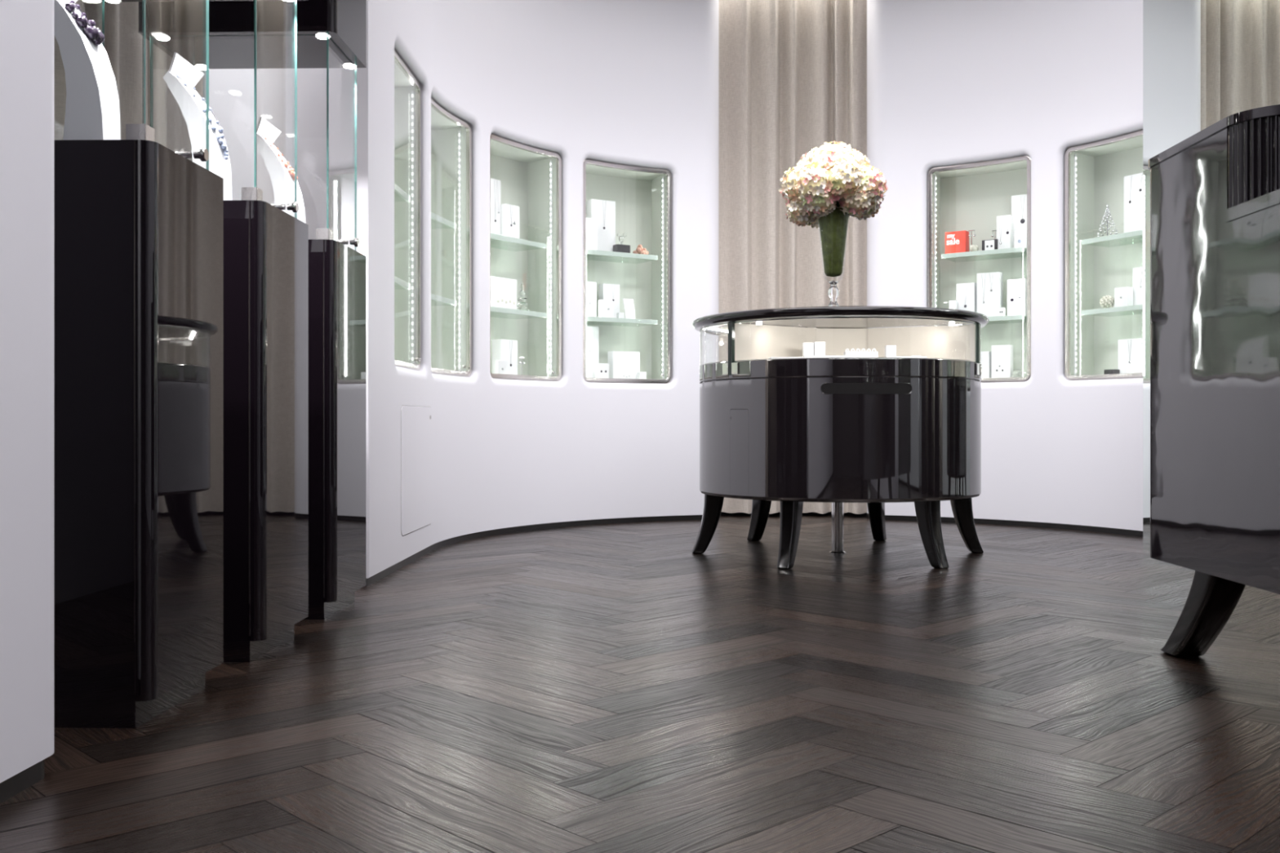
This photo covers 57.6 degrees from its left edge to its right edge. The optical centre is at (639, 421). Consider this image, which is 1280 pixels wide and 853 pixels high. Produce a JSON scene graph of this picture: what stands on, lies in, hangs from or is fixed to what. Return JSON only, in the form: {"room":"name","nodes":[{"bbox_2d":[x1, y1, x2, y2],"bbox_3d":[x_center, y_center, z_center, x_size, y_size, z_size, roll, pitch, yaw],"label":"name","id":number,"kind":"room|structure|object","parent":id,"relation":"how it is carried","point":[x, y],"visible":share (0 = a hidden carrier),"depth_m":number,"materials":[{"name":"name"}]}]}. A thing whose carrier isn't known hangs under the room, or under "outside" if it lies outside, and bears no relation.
{"room":"shop","nodes":[
{"label":"shop","id":0,"kind":"room"},
{"bbox_2d":[0,0,53,782],"bbox_3d":[-1.027,-1.117,-0.629,0.120,3.265,4.935,0,0,1],"label":"wall","id":1,"kind":"structure","parent":0,"point":[26,26],"depth_m":1.72,"materials":[{"name":"white paint"}]},
{"bbox_2d":[0,760,44,803],"bbox_3d":[-1.027,0.532,-0.634,0.100,0.035,4.925,0,0,1],"label":"baseboard","id":2,"kind":"structure","parent":1,"relation":"attached to","point":[11,787],"depth_m":1.73,"materials":[{"name":"black"}]},
{"bbox_2d":[203,67,341,239],"bbox_3d":[-1.364,-1.100,4.213,0.755,3.300,0.040,0,0,1],"label":"wall","id":3,"kind":"structure","parent":0,"point":[231,91],"depth_m":4.19,"materials":[{"name":"white paint"}]},
{"bbox_2d":[341,0,719,577],"bbox_3d":[-0.472,-1.114,5.483,0.661,3.272,3.347,0,0,26],"label":"wall","id":4,"kind":"structure","parent":0,"point":[629,82],"depth_m":5.93,"materials":[{"name":"white paint"}]},
{"bbox_2d":[394,48,421,370],"bbox_3d":[-1.040,-0.803,4.558,0.265,1.189,0.561,0,0,1],"label":"display cabinet","id":5,"kind":"object","parent":4,"relation":"attached to","point":[407,90],"depth_m":4.82,"materials":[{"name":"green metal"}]},
{"bbox_2d":[394,275,409,289],"bbox_3d":[-1.058,-0.553,4.558,0.216,0.024,0.450,0,0,1],"label":"glass shelf","id":6,"kind":"object","parent":5,"relation":"attached to","point":[399,284],"depth_m":4.66,"materials":[{"name":"clear glass"}]},
{"bbox_2d":[394,182,409,202],"bbox_3d":[-1.058,-0.913,4.558,0.216,0.024,0.450,0,0,1],"label":"glass shelf","id":7,"kind":"object","parent":5,"relation":"attached to","point":[397,189],"depth_m":4.64,"materials":[{"name":"clear glass"}]},
{"bbox_2d":[400,404,431,536],"bbox_3d":[-0.884,0.185,4.627,0.007,0.494,0.560,0,0,1],"label":"access panel","id":8,"kind":"object","parent":4,"relation":"attached to","point":[415,420],"visible":1,"depth_m":4.59,"materials":[{"name":"white paint"}]},
{"bbox_2d":[431,97,471,377],"bbox_3d":[-0.986,-0.803,5.237,0.281,1.189,0.617,0,0,12],"label":"display cabinet","id":9,"kind":"object","parent":4,"relation":"attached to","point":[451,135],"depth_m":5.51,"materials":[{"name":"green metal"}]},
{"bbox_2d":[431,293,456,306],"bbox_3d":[-1.010,-0.553,5.243,0.216,0.024,0.450,0,0,12],"label":"glass shelf","id":10,"kind":"object","parent":9,"relation":"attached to","point":[436,300],"depth_m":5.31,"materials":[{"name":"clear glass"}]},
{"bbox_2d":[431,212,456,228],"bbox_3d":[-1.010,-0.913,5.243,0.216,0.024,0.450,0,0,12],"label":"glass shelf","id":11,"kind":"object","parent":9,"relation":"attached to","point":[433,216],"depth_m":5.28,"materials":[{"name":"clear glass"}]},
{"bbox_2d":[489,133,561,381],"bbox_3d":[-0.685,-0.803,5.928,0.281,1.189,0.617,0,0,35],"label":"display cabinet","id":12,"kind":"object","parent":4,"relation":"attached to","point":[530,177],"depth_m":6.14,"materials":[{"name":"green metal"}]},
{"bbox_2d":[490,177,500,240],"bbox_3d":[-0.779,-1.076,5.874,0.064,0.301,0.163,0,0,35],"label":"box","id":13,"kind":"object","parent":12,"relation":"on","point":[495,184],"visible":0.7,"depth_m":5.89,"materials":[{"name":"white cardboard"}]},
{"bbox_2d":[493,360,506,374],"bbox_3d":[-0.701,-0.262,5.840,0.036,0.088,0.065,0,0,35],"label":"box","id":14,"kind":"object","parent":12,"relation":"in","point":[500,366],"visible":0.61,"depth_m":5.82,"materials":[{"name":"white cardboard"}]},
{"bbox_2d":[490,275,516,309],"bbox_3d":[-0.714,-0.647,5.913,0.064,0.163,0.202,0,0,35],"label":"box","id":15,"kind":"object","parent":12,"relation":"on","point":[503,291],"visible":0.76,"depth_m":5.89,"materials":[{"name":"white cardboard"}]},
{"bbox_2d":[492,338,517,374],"bbox_3d":[-0.691,-0.318,5.963,0.064,0.198,0.130,0,0,35],"label":"box","id":16,"kind":"object","parent":12,"relation":"on","point":[502,349],"visible":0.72,"depth_m":5.94,"materials":[{"name":"white cardboard"}]},
{"bbox_2d":[499,203,519,242],"bbox_3d":[-0.671,-1.016,5.968,0.056,0.182,0.105,0,0,35],"label":"box","id":17,"kind":"object","parent":12,"relation":"on","point":[509,214],"visible":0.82,"depth_m":5.94,"materials":[{"name":"white cardboard"}]},
{"bbox_2d":[490,306,546,319],"bbox_3d":[-0.706,-0.553,5.943,0.216,0.024,0.450,0,0,35],"label":"glass shelf","id":18,"kind":"object","parent":12,"relation":"attached to","point":[496,313],"depth_m":5.95,"materials":[{"name":"clear glass"}]},
{"bbox_2d":[490,233,546,248],"bbox_3d":[-0.706,-0.913,5.943,0.216,0.024,0.450,0,0,35],"label":"glass shelf","id":19,"kind":"object","parent":12,"relation":"attached to","point":[514,243],"depth_m":6.01,"materials":[{"name":"clear glass"}]},
{"bbox_2d":[518,356,524,375],"bbox_3d":[-0.609,-0.275,5.997,0.024,0.112,0.043,0,0,35],"label":"stand","id":20,"kind":"object","parent":12,"relation":"on","point":[519,362],"visible":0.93,"depth_m":6.00,"materials":[{"name":"silver metal"}]},
{"bbox_2d":[516,283,529,311],"bbox_3d":[-0.610,-0.640,6.029,0.076,0.150,0.076,0,0,35],"label":"tree","id":21,"kind":"object","parent":12,"relation":"on","point":[522,305],"visible":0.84,"depth_m":6.01,"materials":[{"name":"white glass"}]},
{"bbox_2d":[366,515,702,586],"bbox_3d":[-0.437,0.535,5.487,0.600,0.030,3.310,0,0,27],"label":"baseboard","id":22,"kind":"structure","parent":4,"relation":"attached to","point":[376,577],"depth_m":5.79,"materials":[{"name":"black"}]},
{"bbox_2d":[582,159,671,383],"bbox_3d":[-0.137,-0.803,6.440,0.617,1.189,0.281,0,0,-31],"label":"display cabinet","id":23,"kind":"object","parent":4,"relation":"attached to","point":[642,196],"depth_m":6.59,"materials":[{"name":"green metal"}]},
{"bbox_2d":[586,281,596,316],"bbox_3d":[-0.281,-0.664,6.370,0.080,0.198,0.044,0,0,-31],"label":"box","id":24,"kind":"object","parent":23,"relation":"on","point":[591,286],"visible":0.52,"depth_m":6.36,"materials":[{"name":"white cardboard"}]},
{"bbox_2d":[586,217,596,249],"bbox_3d":[-0.275,-1.014,6.326,0.075,0.178,0.042,0,0,-31],"label":"box","id":25,"kind":"object","parent":23,"relation":"on","point":[591,223],"visible":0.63,"depth_m":6.31,"materials":[{"name":"white cardboard"}]},
{"bbox_2d":[586,325,599,377],"bbox_3d":[-0.302,-0.371,6.404,0.141,0.304,0.064,0,0,-31],"label":"box","id":26,"kind":"object","parent":23,"relation":"on","point":[592,332],"visible":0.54,"depth_m":6.40,"materials":[{"name":"white cardboard"}]},
{"bbox_2d":[586,199,615,256],"bbox_3d":[-0.215,-1.073,6.446,0.150,0.296,0.064,0,0,-31],"label":"box","id":27,"kind":"object","parent":23,"relation":"on","point":[603,211],"visible":0.75,"depth_m":6.42,"materials":[{"name":"white cardboard"}]},
{"bbox_2d":[595,363,608,377],"bbox_3d":[-0.206,-0.268,6.365,0.069,0.098,0.038,0,0,-31],"label":"box","id":28,"kind":"object","parent":23,"relation":"on","point":[602,370],"visible":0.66,"depth_m":6.35,"materials":[{"name":"white cardboard"}]},
{"bbox_2d":[598,299,613,317],"bbox_3d":[-0.188,-0.615,6.378,0.074,0.100,0.041,0,0,-31],"label":"box","id":29,"kind":"object","parent":23,"relation":"on","point":[605,306],"visible":0.82,"depth_m":6.36,"materials":[{"name":"white cardboard"}]},
{"bbox_2d":[599,283,619,317],"bbox_3d":[-0.170,-0.665,6.492,0.105,0.199,0.056,0,0,-31],"label":"box","id":30,"kind":"object","parent":23,"relation":"on","point":[606,291],"visible":0.66,"depth_m":6.48,"materials":[{"name":"white cardboard"}]},
{"bbox_2d":[616,312,624,318],"bbox_3d":[-0.109,-0.583,6.425,0.032,0.035,0.030,0,0,-31],"label":"box","id":31,"kind":"object","parent":23,"relation":"on","point":[620,315],"visible":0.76,"depth_m":6.41,"materials":[{"name":"white cardboard"}]},
{"bbox_2d":[613,233,630,253],"bbox_3d":[-0.102,-0.985,6.441,0.083,0.119,0.050,0,0,-31],"label":"box","id":32,"kind":"object","parent":23,"relation":"on","point":[618,247],"visible":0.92,"depth_m":6.42,"materials":[{"name":"grey"}]},
{"bbox_2d":[617,233,626,244],"bbox_3d":[-0.101,-1.010,6.439,0.058,0.069,0.032,0,0,-31],"label":"flower","id":33,"kind":"object","parent":32,"relation":"on","point":[621,238],"depth_m":6.43,"materials":[{"name":"white plant"}]},
{"bbox_2d":[586,316,657,326],"bbox_3d":[-0.150,-0.553,6.462,0.450,0.024,0.216,0,0,-31],"label":"glass shelf","id":34,"kind":"object","parent":23,"relation":"attached to","point":[590,321],"depth_m":6.42,"materials":[{"name":"clear glass"}]},
{"bbox_2d":[586,248,657,259],"bbox_3d":[-0.150,-0.913,6.462,0.450,0.024,0.216,0,0,-31],"label":"glass shelf","id":35,"kind":"object","parent":23,"relation":"attached to","point":[590,254],"depth_m":6.43,"materials":[{"name":"clear glass"}]},
{"bbox_2d":[607,351,639,378],"bbox_3d":[-0.090,-0.304,6.498,0.173,0.170,0.064,0,0,-31],"label":"box","id":36,"kind":"object","parent":23,"relation":"on","point":[622,365],"visible":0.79,"depth_m":6.47,"materials":[{"name":"white cardboard"}]},
{"bbox_2d":[622,298,635,319],"bbox_3d":[-0.070,-0.624,6.495,0.064,0.118,0.070,0,0,-31],"label":"display card","id":37,"kind":"object","parent":23,"relation":"on","point":[629,311],"visible":0.91,"depth_m":6.47,"materials":[{"name":"white cardboard"}]},
{"bbox_2d":[632,244,648,254],"bbox_3d":[0.001,-0.958,6.522,0.089,0.068,0.088,0,0,-31],"label":"cluster","id":38,"kind":"object","parent":23,"relation":"on","point":[639,250],"visible":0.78,"depth_m":6.49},
{"bbox_2d":[636,371,646,378],"bbox_3d":[0.009,-0.247,6.497,0.042,0.058,0.030,0,0,-31],"label":"box","id":39,"kind":"object","parent":23,"relation":"on","point":[640,375],"visible":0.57,"depth_m":6.48,"materials":[{"name":"white cardboard"}]},
{"bbox_2d":[0,511,1279,852],"bbox_3d":[0.704,0.550,1.962,6.177,0.002,11.541,0,0,0],"label":"floor","id":40,"kind":"structure","parent":0,"point":[612,687],"depth_m":2.16,"materials":[{"name":"brown wood"}]},
{"bbox_2d":[53,0,223,728],"bbox_3d":[-1.145,-1.095,2.257,0.551,3.290,0.337,0,0,1],"label":"display cabinet","id":41,"kind":"object","parent":40,"relation":"on","point":[139,224],"visible":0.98,"depth_m":2.09,"materials":[{"name":"black paint"}]},
{"bbox_2d":[53,0,120,140],"bbox_3d":[-1.058,-0.683,2.209,0.125,0.354,0.160,0,0,1],"label":"bust","id":42,"kind":"object","parent":41,"relation":"on","point":[92,111],"visible":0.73,"depth_m":2.16,"materials":[{"name":"white plastic"}]},
{"bbox_2d":[60,0,104,45],"bbox_3d":[-1.061,-0.764,2.199,0.091,0.107,0.103,0,0,1],"label":"necklace","id":43,"kind":"object","parent":42,"relation":"on","point":[93,33],"visible":1,"depth_m":2.18,"materials":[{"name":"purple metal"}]},
{"bbox_2d":[94,0,308,662],"bbox_3d":[-1.131,-1.095,2.828,0.551,3.290,0.337,0,0,1],"label":"display case","id":44,"kind":"object","parent":40,"relation":"on","point":[266,247],"visible":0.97,"depth_m":2.69,"materials":[{"name":"black paint"}]},
{"bbox_2d":[105,0,119,3],"bbox_3d":[-1.353,-1.080,2.982,0.040,0.004,0.040,0,0,1],"label":"recessed light","id":45,"kind":"object","parent":44,"relation":"on","point":[106,1],"depth_m":2.99,"materials":[{"name":"white"}]},
{"bbox_2d":[163,52,231,199],"bbox_3d":[-1.044,-0.683,2.780,0.125,0.354,0.160,0,0,1],"label":"bust","id":46,"kind":"object","parent":44,"relation":"on","point":[195,118],"visible":0.74,"depth_m":2.73,"materials":[{"name":"white"}]},
{"bbox_2d":[173,72,228,159],"bbox_3d":[-1.035,-0.719,2.770,0.115,0.196,0.090,0,0,1],"label":"necklace","id":47,"kind":"object","parent":46,"relation":"on","point":[222,142],"visible":0.98,"depth_m":2.76,"materials":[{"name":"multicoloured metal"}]},
{"bbox_2d":[138,0,366,619],"bbox_3d":[-1.117,-1.095,3.399,0.551,3.290,0.337,0,0,1],"label":"display case","id":48,"kind":"object","parent":40,"relation":"on","point":[331,33],"visible":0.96,"depth_m":3.26,"materials":[{"name":"black paint"}]},
{"bbox_2d":[155,35,168,40],"bbox_3d":[-1.345,-1.080,3.279,0.040,0.004,0.040,0,0,1],"label":"recessed light","id":49,"kind":"object","parent":48,"relation":"on","point":[157,37],"depth_m":3.27,"materials":[{"name":"white"}]},
{"bbox_2d":[194,65,206,70],"bbox_3d":[-1.339,-1.080,3.553,0.040,0.004,0.040,0,0,1],"label":"recessed light","id":50,"kind":"object","parent":48,"relation":"on","point":[199,67],"depth_m":3.54,"materials":[{"name":"white"}]},
{"bbox_2d":[251,116,306,223],"bbox_3d":[-1.030,-0.683,3.352,0.125,0.354,0.160,0,0,1],"label":"bust","id":51,"kind":"object","parent":48,"relation":"on","point":[283,184],"visible":0.67,"depth_m":3.29,"materials":[{"name":"white plastic"}]},
{"bbox_2d":[259,133,297,180],"bbox_3d":[-1.031,-0.754,3.342,0.096,0.126,0.089,0,0,1],"label":"necklace","id":52,"kind":"object","parent":51,"relation":"on","point":[291,170],"visible":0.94,"depth_m":3.32,"materials":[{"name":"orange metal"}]},
{"bbox_2d":[315,33,327,39],"bbox_3d":[-0.890,-1.080,3.268,0.040,0.004,0.040,0,0,1],"label":"recessed light","id":53,"kind":"object","parent":48,"relation":"on","point":[318,36],"depth_m":3.26,"materials":[{"name":"white"}]},
{"bbox_2d":[343,63,355,68],"bbox_3d":[-0.884,-1.080,3.542,0.040,0.004,0.040,0,0,1],"label":"recessed light","id":54,"kind":"object","parent":48,"relation":"on","point":[345,65],"depth_m":3.53,"materials":[{"name":"white"}]},
{"bbox_2d":[691,306,988,569],"bbox_3d":[0.825,0.063,4.860,1.212,0.974,1.212,0,0,0],"label":"display table","id":55,"kind":"object","parent":40,"relation":"on","point":[875,432],"visible":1,"depth_m":4.38,"materials":[{"name":"black paint"}]},
{"bbox_2d":[768,356,804,359],"bbox_3d":[0.570,-0.243,4.540,0.130,0.012,0.070,0,0,0],"label":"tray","id":56,"kind":"object","parent":55,"relation":"on","point":[771,357],"visible":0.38,"depth_m":4.51,"materials":[{"name":"white"}]},
{"bbox_2d":[802,342,813,356],"bbox_3d":[0.667,-0.275,4.620,0.042,0.075,0.035,0,0,0],"label":"stand","id":57,"kind":"object","parent":55,"relation":"on","point":[807,347],"visible":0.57,"depth_m":4.60,"materials":[{"name":"white"}]},
{"bbox_2d":[813,342,825,355],"bbox_3d":[0.712,-0.277,4.620,0.042,0.078,0.035,0,0,0],"label":"stand","id":58,"kind":"object","parent":55,"relation":"on","point":[819,347],"visible":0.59,"depth_m":4.60,"materials":[{"name":"white"}]},
{"bbox_2d":[804,355,846,357],"bbox_3d":[0.715,-0.244,4.500,0.160,0.014,0.060,0,0,0],"label":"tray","id":59,"kind":"object","parent":55,"relation":"on","point":[805,356],"visible":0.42,"depth_m":4.47,"materials":[{"name":"white"}]},
{"bbox_2d":[817,208,850,306],"bbox_3d":[0.808,-0.657,4.860,0.147,0.466,0.147,0,0,0],"label":"vase","id":60,"kind":"object","parent":55,"relation":"on","point":[833,226],"visible":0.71,"depth_m":4.82,"materials":[{"name":"clear glass"}]},
{"bbox_2d":[778,141,888,228],"bbox_3d":[0.809,-0.991,4.860,0.433,0.359,0.436,0,0,-28],"label":"hydrangea bouquet","id":61,"kind":"object","parent":60,"relation":"in","point":[834,175],"visible":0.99,"depth_m":4.73,"materials":[{"name":"white plant"}]},
{"bbox_2d":[701,316,976,336],"bbox_3d":[0.825,-0.383,4.860,1.139,0.004,1.139,0,0,-21],"label":"light","id":62,"kind":"object","parent":55,"relation":"on","point":[817,326],"depth_m":4.62,"materials":[{"name":"white"}]},
{"bbox_2d":[844,348,877,357],"bbox_3d":[0.865,-0.262,4.560,0.125,0.049,0.050,0,0,0],"label":"stand","id":63,"kind":"object","parent":55,"relation":"on","point":[849,354],"visible":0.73,"depth_m":4.54,"materials":[{"name":"white"}]},
{"bbox_2d":[884,345,896,357],"bbox_3d":[0.990,-0.269,4.600,0.038,0.062,0.035,0,0,0],"label":"stand","id":64,"kind":"object","parent":55,"relation":"on","point":[890,350],"visible":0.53,"depth_m":4.58,"materials":[{"name":"white"}]},
{"bbox_2d":[888,356,926,358],"bbox_3d":[1.025,-0.242,4.480,0.140,0.010,0.070,0,0,0],"label":"stand","id":65,"kind":"object","parent":55,"relation":"on","point":[888,357],"visible":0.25,"depth_m":4.45,"materials":[{"name":"white"}]},
{"bbox_2d":[1148,104,1279,657],"bbox_3d":[1.638,-0.014,2.105,1.054,1.128,1.342,0,0,1],"label":"base cabinet","id":66,"kind":"object","parent":40,"relation":"on","point":[1215,193],"visible":1,"depth_m":2.27,"materials":[{"name":"black paint"}]},
{"bbox_2d":[866,0,1142,531],"bbox_3d":[2.058,-1.114,5.751,0.508,3.272,2.680,0,0,-31],"label":"wall","id":67,"kind":"structure","parent":0,"point":[950,82],"depth_m":6.07,"materials":[{"name":"white paint"}]},
{"bbox_2d":[927,155,1031,382],"bbox_3d":[1.897,-0.803,6.367,0.617,1.189,0.281,0,0,35],"label":"display niche","id":68,"kind":"object","parent":67,"relation":"attached to","point":[970,196],"depth_m":6.47,"materials":[{"name":"silver metal"}]},
{"bbox_2d":[949,300,957,309],"bbox_3d":[1.737,-0.617,6.447,0.038,0.103,0.030,0,0,35],"label":"box","id":69,"kind":"object","parent":68,"relation":"on","point":[953,304],"visible":0.47,"depth_m":6.43,"materials":[{"name":"white cardboard"}]},
{"bbox_2d":[945,230,968,253],"bbox_3d":[1.760,-0.988,6.460,0.117,0.126,0.061,0,0,35],"label":"box","id":70,"kind":"object","parent":68,"relation":"on","point":[956,242],"visible":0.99,"depth_m":6.43,"materials":[{"name":"red cardboard"}]},
{"bbox_2d":[956,282,977,312],"bbox_3d":[1.812,-0.665,6.453,0.101,0.199,0.054,0,0,35],"label":"box","id":71,"kind":"object","parent":68,"relation":"on","point":[966,293],"visible":0.59,"depth_m":6.43,"materials":[{"name":"white cardboard"}]},
{"bbox_2d":[968,230,975,244],"bbox_3d":[1.834,-0.991,6.434,0.043,0.132,0.024,0,0,35],"label":"stand","id":72,"kind":"object","parent":68,"relation":"on","point":[974,234],"visible":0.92,"depth_m":6.43,"materials":[{"name":"silver metal"}]},
{"bbox_2d":[969,244,978,251],"bbox_3d":[1.833,-0.948,6.384,0.042,0.044,0.046,0,0,35],"label":"trinket","id":73,"kind":"object","parent":68,"relation":"on","point":[973,247],"visible":0.91,"depth_m":6.37},
{"bbox_2d":[941,247,1023,258],"bbox_3d":[1.912,-0.913,6.388,0.450,0.024,0.216,0,0,35],"label":"glass shelf","id":74,"kind":"object","parent":68,"relation":"attached to","point":[1006,253],"depth_m":6.39,"materials":[{"name":"clear glass"}]},
{"bbox_2d":[980,351,991,377],"bbox_3d":[1.874,-0.301,6.414,0.118,0.164,0.063,0,0,35],"label":"box","id":75,"kind":"object","parent":68,"relation":"on","point":[985,357],"visible":0.24,"depth_m":6.37,"materials":[{"name":"white cardboard"}]},
{"bbox_2d":[984,240,994,250],"bbox_3d":[1.899,-0.955,6.326,0.052,0.060,0.008,0,0,35],"label":"display card","id":76,"kind":"object","parent":68,"relation":"on","point":[989,244],"visible":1,"depth_m":6.33,"materials":[{"name":"white"}]},
{"bbox_2d":[977,271,1002,316],"bbox_3d":[1.918,-0.689,6.383,0.124,0.248,0.064,0,0,35],"label":"box","id":77,"kind":"object","parent":68,"relation":"on","point":[989,285],"visible":0.79,"depth_m":6.36,"materials":[{"name":"white cardboard"}]},
{"bbox_2d":[982,239,998,250],"bbox_3d":[1.921,-0.958,6.366,0.086,0.066,0.050,0,0,35],"label":"box","id":78,"kind":"object","parent":68,"relation":"on","point":[996,241],"visible":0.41,"depth_m":6.33,"materials":[{"name":"grey"}]},
{"bbox_2d":[991,344,1013,377],"bbox_3d":[1.972,-0.316,6.340,0.103,0.196,0.056,0,0,35],"label":"box","id":79,"kind":"object","parent":68,"relation":"on","point":[1002,356],"visible":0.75,"depth_m":6.32,"materials":[{"name":"white cardboard"}]},
{"bbox_2d":[999,307,1004,315],"bbox_3d":[1.955,-0.590,6.284,0.025,0.049,0.034,0,0,35],"label":"box","id":80,"kind":"object","parent":68,"relation":"on","point":[1002,310],"visible":0.92,"depth_m":6.27,"materials":[{"name":"white cardboard"}]},
{"bbox_2d":[996,214,1012,248],"bbox_3d":[1.981,-1.021,6.325,0.075,0.192,0.042,0,0,35],"label":"box","id":81,"kind":"object","parent":68,"relation":"on","point":[1004,223],"visible":0.73,"depth_m":6.31,"materials":[{"name":"white cardboard"}]},
{"bbox_2d":[987,315,1026,324],"bbox_3d":[1.912,-0.553,6.388,0.450,0.024,0.216,0,0,35],"label":"glass shelf","id":82,"kind":"object","parent":68,"relation":"attached to","point":[1013,319],"depth_m":6.26,"materials":[{"name":"clear glass"}]},
{"bbox_2d":[1007,278,1026,315],"bbox_3d":[2.040,-0.666,6.290,0.098,0.202,0.053,0,0,35],"label":"box","id":83,"kind":"object","parent":68,"relation":"on","point":[1016,288],"visible":0.75,"depth_m":6.27,"materials":[{"name":"white cardboard"}]},
{"bbox_2d":[1011,369,1023,377],"bbox_3d":[2.023,-0.248,6.237,0.060,0.060,0.060,0,0,35],"label":"ball","id":84,"kind":"object","parent":68,"relation":"on","point":[1016,373],"visible":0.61,"depth_m":6.22,"materials":[{"name":"white"}]},
{"bbox_2d":[1011,194,1026,253],"bbox_3d":[2.089,-1.079,6.345,0.112,0.307,0.060,0,0,35],"label":"box","id":85,"kind":"object","parent":68,"relation":"on","point":[1019,202],"visible":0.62,"depth_m":6.33,"materials":[{"name":"white cardboard"}]},
{"bbox_2d":[1014,230,1026,248],"bbox_3d":[2.034,-0.971,6.221,0.054,0.092,0.034,0,0,35],"label":"box","id":86,"kind":"object","parent":68,"relation":"on","point":[1020,236],"visible":1,"depth_m":6.21,"materials":[{"name":"white cardboard"}]},
{"bbox_2d":[866,513,1142,537],"bbox_3d":[2.033,0.535,5.736,0.446,0.030,2.682,0,0,-31],"label":"baseboard","id":87,"kind":"structure","parent":67,"relation":"attached to","point":[977,521],"depth_m":6.04,"materials":[{"name":"black"}]},
{"bbox_2d":[1064,129,1142,380],"bbox_3d":[2.432,-0.803,5.776,0.281,1.189,0.617,0,0,-30],"label":"display niche","id":88,"kind":"object","parent":67,"relation":"attached to","point":[1095,172],"depth_m":6.00,"materials":[{"name":"white paint"}]},
{"bbox_2d":[1099,294,1114,308],"bbox_3d":[2.355,-0.601,5.865,0.072,0.072,0.073,0,0,-30],"label":"ball","id":89,"kind":"object","parent":88,"relation":"on","point":[1106,301],"visible":0.98,"depth_m":5.84,"materials":[{"name":"stone"}]},
{"bbox_2d":[1097,204,1117,237],"bbox_3d":[2.366,-1.010,5.889,0.100,0.170,0.103,0,0,28],"label":"tree","id":90,"kind":"object","parent":88,"relation":"on","point":[1107,210],"visible":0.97,"depth_m":5.88,"materials":[{"name":"silver metal"}]},
{"bbox_2d":[1104,368,1119,374],"bbox_3d":[2.371,-0.239,5.847,0.050,0.042,0.055,0,0,-30],"label":"box","id":91,"kind":"object","parent":88,"relation":"on","point":[1112,371],"visible":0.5,"depth_m":5.83,"materials":[{"name":"grey"}]},
{"bbox_2d":[1081,304,1142,316],"bbox_3d":[2.454,-0.553,5.788,0.216,0.024,0.450,0,0,-30],"label":"glass shelf","id":92,"kind":"object","parent":88,"relation":"attached to","point":[1131,310],"depth_m":5.82,"materials":[{"name":"clear glass"}]},
{"bbox_2d":[1081,230,1142,244],"bbox_3d":[2.454,-0.913,5.788,0.216,0.024,0.450,0,0,-30],"label":"glass shelf","id":93,"kind":"object","parent":88,"relation":"attached to","point":[1124,238],"depth_m":5.88,"materials":[{"name":"clear glass"}]},
{"bbox_2d":[1114,286,1133,306],"bbox_3d":[2.411,-0.617,5.803,0.044,0.103,0.080,0,0,-30],"label":"box","id":94,"kind":"object","parent":88,"relation":"on","point":[1123,296],"visible":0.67,"depth_m":5.78,"materials":[{"name":"white cardboard"}]},
{"bbox_2d":[1118,337,1142,373],"bbox_3d":[2.463,-0.314,5.792,0.064,0.192,0.154,0,0,-30],"label":"box","id":95,"kind":"object","parent":88,"relation":"on","point":[1130,350],"visible":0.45,"depth_m":5.78,"materials":[{"name":"white cardboard"}]},
{"bbox_2d":[1124,172,1142,237],"bbox_3d":[2.482,-1.077,5.801,0.064,0.304,0.120,0,0,-30],"label":"box","id":96,"kind":"object","parent":88,"relation":"on","point":[1133,184],"visible":0.62,"depth_m":5.79,"materials":[{"name":"white cardboard"}]},
{"bbox_2d":[1133,266,1142,305],"bbox_3d":[2.487,-0.665,5.769,0.043,0.199,0.078,0,0,-30],"label":"box","id":97,"kind":"object","parent":88,"relation":"on","point":[1137,272],"visible":0.48,"depth_m":5.77,"materials":[{"name":"white cardboard"}]},
{"bbox_3d":[0.757,-2.775,2.061,6.262,0.050,10.943,0,0,0],"label":"ceiling","id":98,"kind":"structure","parent":0,"visible":0},
{"bbox_2d":[53,0,203,161],"bbox_3d":[-1.621,-1.098,3.029,0.097,3.264,2.320,0,0,1],"label":"curtain","id":99,"kind":"object","parent":98,"relation":"hanging from","point":[123,46],"visible":0.07,"depth_m":3.69,"materials":[{"name":"beige fabric"}]},
{"bbox_2d":[719,0,866,514],"bbox_3d":[0.870,-1.099,6.699,0.981,3.262,0.154,0,0,0],"label":"curtain","id":100,"kind":"object","parent":98,"relation":"hanging from","point":[793,73],"visible":0.43,"depth_m":6.72,"materials":[{"name":"beige fabric"}]},
{"bbox_3d":[2.457,-1.100,3.915,0.643,3.300,2.204,0,0,0],"label":"wall pier","id":101,"kind":"object","parent":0,"visible":0},
{"bbox_2d":[1142,0,1279,551],"bbox_3d":[2.150,-1.050,3.932,0.026,3.200,2.170,0,0,2],"label":"wall mirror","id":102,"kind":"object","parent":101,"relation":"attached to","point":[1206,62],"visible":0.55,"depth_m":4.54,"materials":[{"name":"clear glass"}]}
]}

